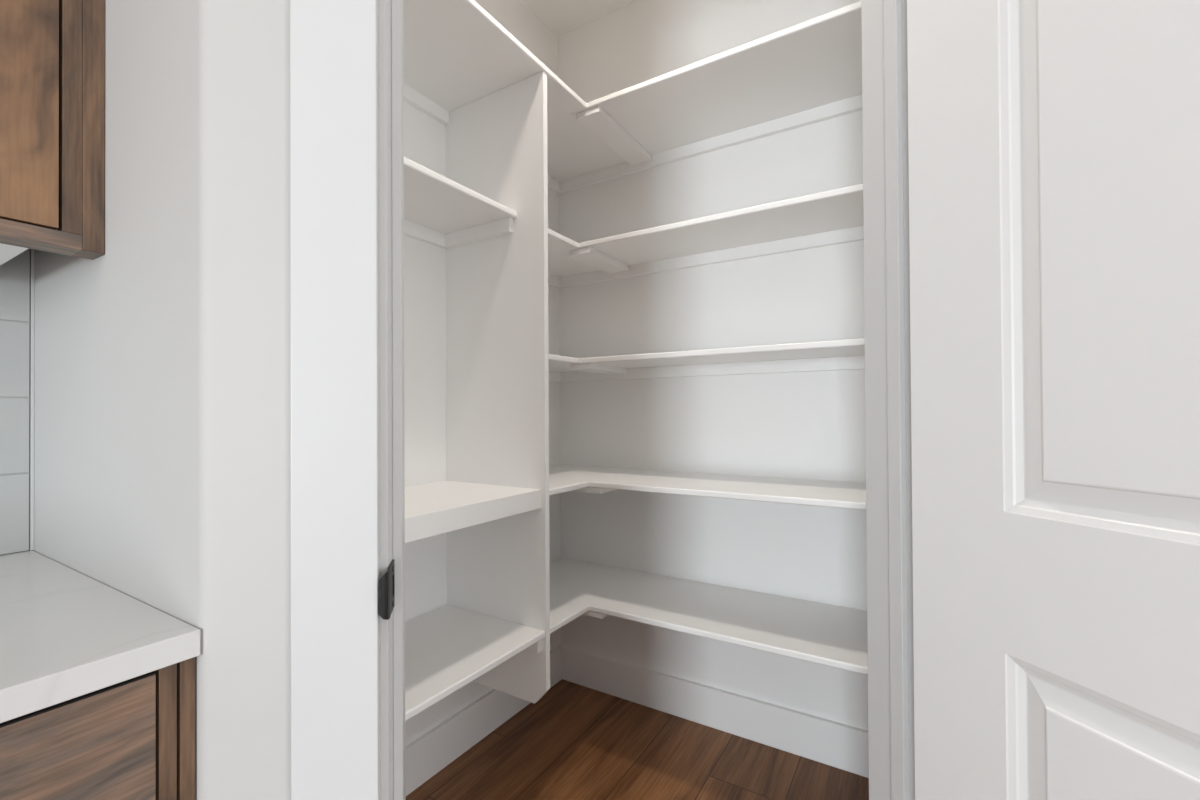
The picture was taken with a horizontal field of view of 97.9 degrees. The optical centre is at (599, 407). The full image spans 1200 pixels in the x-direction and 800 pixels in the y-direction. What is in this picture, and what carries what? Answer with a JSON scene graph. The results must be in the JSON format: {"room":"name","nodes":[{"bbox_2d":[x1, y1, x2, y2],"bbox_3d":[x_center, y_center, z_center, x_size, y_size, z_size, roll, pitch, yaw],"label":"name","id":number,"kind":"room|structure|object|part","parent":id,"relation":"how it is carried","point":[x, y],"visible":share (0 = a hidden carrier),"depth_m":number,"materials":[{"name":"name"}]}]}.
{"room":"kitchen","nodes":[
{"label":"kitchen","id":0,"kind":"room"},
{"bbox_2d":[33,0,290,799],"bbox_3d":[-0.606,-0.231,0.798,0.768,2.741,0.208,-1,0,32],"label":"wall","id":1,"kind":"structure","parent":0,"point":[162,452],"depth_m":0.59,"materials":[{"name":"paint"}]},
{"bbox_2d":[0,248,34,554],"bbox_3d":[-1.254,-0.017,0.460,0.010,0.522,1.044,-1,0,32],"label":"tile backsplash","id":2,"kind":"structure","parent":1,"relation":"attached to","point":[17,275],"depth_m":0.89,"materials":[{"name":"tile"}]},
{"bbox_3d":[-0.982,-0.015,0.903,0.010,0.521,0.004,-1,0,32],"label":"edge trim","id":3,"kind":"part","parent":2,"relation":"part of","materials":[{"name":"paint"}]},
{"bbox_2d":[0,0,104,264],"bbox_3d":[-1.074,-0.747,0.441,0.353,1.068,0.892,-1,0,32],"label":"upper cabinet","id":4,"kind":"object","parent":1,"relation":"attached to","point":[52,52],"visible":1,"depth_m":0.69,"materials":[{"name":"brown wood"}]},
{"bbox_3d":[-1.108,-0.229,0.424,0.304,0.028,0.830,-1,0,32],"label":"panel","id":5,"kind":"part","parent":4,"relation":"part of","materials":[{"name":"white plastic"}]},
{"bbox_3d":[-0.945,-0.747,0.338,0.021,1.020,0.842,-1,0,32],"label":"door","id":6,"kind":"part","parent":4,"relation":"part of","materials":[{"name":"brown wood"}]},
{"bbox_3d":[-0.947,-0.224,0.348,0.048,0.020,0.869,-1,0,32],"label":"rail","id":7,"kind":"part","parent":4,"relation":"part of","materials":[{"name":"brown wood"}]},
{"bbox_2d":[290,0,405,799],"bbox_3d":[-0.304,-0.093,0.653,0.109,2.460,0.147,0,0,-13],"label":"door frame","id":8,"kind":"structure","parent":1,"relation":"attached to","point":[335,256],"depth_m":0.59,"materials":[{"name":"paint"}]},
{"bbox_3d":[-0.248,0.215,0.616,0.008,0.057,0.055,0,0,-7],"label":"strike plate","id":9,"kind":"part","parent":8,"relation":"part of","materials":[{"name":"black metal"}]},
{"bbox_2d":[403,0,560,746],"bbox_3d":[-2.465,-0.237,-1.401,0.100,2.741,8.600,-1,0,32],"label":"wall","id":10,"kind":"structure","parent":0,"point":[425,426],"depth_m":1.66,"materials":[{"name":"paint"}]},
{"bbox_2d":[404,157,516,248],"bbox_3d":[-0.587,-0.550,1.278,0.304,0.060,0.814,-1,0,32],"label":"shelf","id":11,"kind":"object","parent":10,"relation":"attached to","point":[440,211],"visible":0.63,"depth_m":1.50,"materials":[{"name":"paint"}]},
{"bbox_2d":[405,481,541,542],"bbox_3d":[-0.546,0.260,1.249,0.390,0.053,0.814,-1,0,32],"label":"shelf","id":12,"kind":"object","parent":10,"relation":"attached to","point":[436,508],"visible":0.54,"depth_m":1.33,"materials":[{"name":"paint"}]},
{"bbox_3d":[-0.554,0.243,1.254,0.370,0.019,0.814,-1,0,32],"label":"shelf","id":13,"kind":"part","parent":12,"relation":"part of","materials":[{"name":"paint"}]},
{"bbox_2d":[405,605,544,721],"bbox_3d":[-0.538,0.664,1.243,0.402,0.060,0.814,-1,0,32],"label":"shelf","id":14,"kind":"object","parent":10,"relation":"attached to","point":[447,647],"visible":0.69,"depth_m":1.38,"materials":[{"name":"paint"}]},
{"bbox_2d":[405,646,561,795],"bbox_3d":[-0.540,1.076,1.603,0.015,0.138,1.428,-1,0,32],"label":"baseboard","id":15,"kind":"structure","parent":10,"relation":"attached to","point":[437,748],"depth_m":1.72,"materials":[{"name":"paint"}]},
{"bbox_2d":[445,71,549,703],"bbox_3d":[-0.324,-0.055,1.603,0.403,1.819,0.019,-1,0,32],"label":"divider panel","id":16,"kind":"object","parent":10,"relation":"attached to","point":[497,353],"visible":0.74,"depth_m":1.57,"materials":[{"name":"paint"}]},
{"bbox_2d":[403,0,861,192],"bbox_3d":[0.017,-0.958,1.278,1.340,0.060,1.443,-1,0,32],"label":"corner shelf","id":17,"kind":"object","parent":10,"relation":"attached to","point":[456,54],"visible":0.69,"depth_m":1.59,"materials":[{"name":"paint"}]},
{"bbox_2d":[522,0,636,36],"bbox_3d":[-0.316,-1.654,-2.655,5.100,0.050,8.700,-1,0,32],"label":"ceiling","id":18,"kind":"structure","parent":0,"point":[561,17],"depth_m":2.10,"materials":[{"name":"paint"}]},
{"bbox_2d":[406,679,868,799],"bbox_3d":[-0.300,1.137,-2.676,5.100,0.050,8.700,-1,0,32],"label":"floor","id":19,"kind":"structure","parent":0,"point":[577,742],"depth_m":1.67,"materials":[{"name":"brown wood"}]},
{"bbox_2d":[0,657,194,799],"bbox_3d":[-0.944,0.704,0.355,0.636,0.868,0.890,-1,0,32],"label":"base cabinet","id":20,"kind":"object","parent":19,"relation":"on","point":[134,738],"visible":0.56,"depth_m":0.51,"materials":[{"name":"brown wood"}]},
{"bbox_2d":[0,550,200,722],"bbox_3d":[-0.942,0.256,0.356,0.647,0.029,0.891,-1,0,32],"label":"countertop","id":21,"kind":"structure","parent":20,"relation":"on","point":[66,634],"depth_m":0.55,"materials":[{"name":"white stone"}]},
{"bbox_2d":[558,0,867,730],"bbox_3d":[1.942,-0.244,0.999,5.100,2.741,0.100,-1,0,32],"label":"wall","id":22,"kind":"structure","parent":0,"point":[811,424],"depth_m":1.88,"materials":[{"name":"paint"}]},
{"bbox_2d":[548,184,863,287],"bbox_3d":[0.237,-0.549,1.630,1.340,0.060,0.610,-1,0,32],"label":"corner shelf","id":23,"kind":"object","parent":22,"relation":"attached to","point":[832,217],"visible":0.52,"depth_m":1.73,"materials":[{"name":"paint"}]},
{"bbox_2d":[549,338,864,381],"bbox_3d":[0.239,-0.147,1.627,1.340,0.060,0.610,-1,0,32],"label":"corner shelf","id":24,"kind":"object","parent":22,"relation":"attached to","point":[849,354],"visible":0.56,"depth_m":1.74,"materials":[{"name":"paint"}]},
{"bbox_2d":[549,465,865,509],"bbox_3d":[0.242,0.265,1.624,1.340,0.060,0.610,-1,0,32],"label":"corner shelf","id":25,"kind":"object","parent":22,"relation":"attached to","point":[562,478],"visible":0.57,"depth_m":1.60,"materials":[{"name":"paint"}]},
{"bbox_2d":[550,558,867,674],"bbox_3d":[0.244,0.662,1.621,1.340,0.060,0.610,-1,0,32],"label":"corner shelf","id":26,"kind":"object","parent":22,"relation":"attached to","point":[815,632],"visible":0.64,"depth_m":1.62,"materials":[{"name":"paint"}]},
{"bbox_2d":[560,645,868,777],"bbox_3d":[0.402,1.073,1.871,1.340,0.138,0.015,-1,0,32],"label":"baseboard","id":27,"kind":"structure","parent":22,"relation":"attached to","point":[828,742],"depth_m":1.84,"materials":[{"name":"paint"}]},
{"bbox_3d":[0.751,-0.236,1.160,0.208,2.741,0.871,-1,0,32],"label":"wall","id":28,"kind":"structure","parent":0,"visible":0},
{"bbox_2d":[861,0,914,799],"bbox_3d":[0.480,-0.096,0.853,0.031,2.460,0.124,0,0,-13],"label":"door frame","id":29,"kind":"structure","parent":28,"relation":"attached to","point":[890,643],"depth_m":0.85,"materials":[{"name":"paint"}]},
{"bbox_2d":[907,0,1199,799],"bbox_3d":[0.589,-0.092,0.424,0.042,2.428,0.760,0,0,-17],"label":"door","id":30,"kind":"structure","parent":28,"relation":"in","point":[1054,145],"depth_m":0.60,"materials":[{"name":"paint"}]}
]}

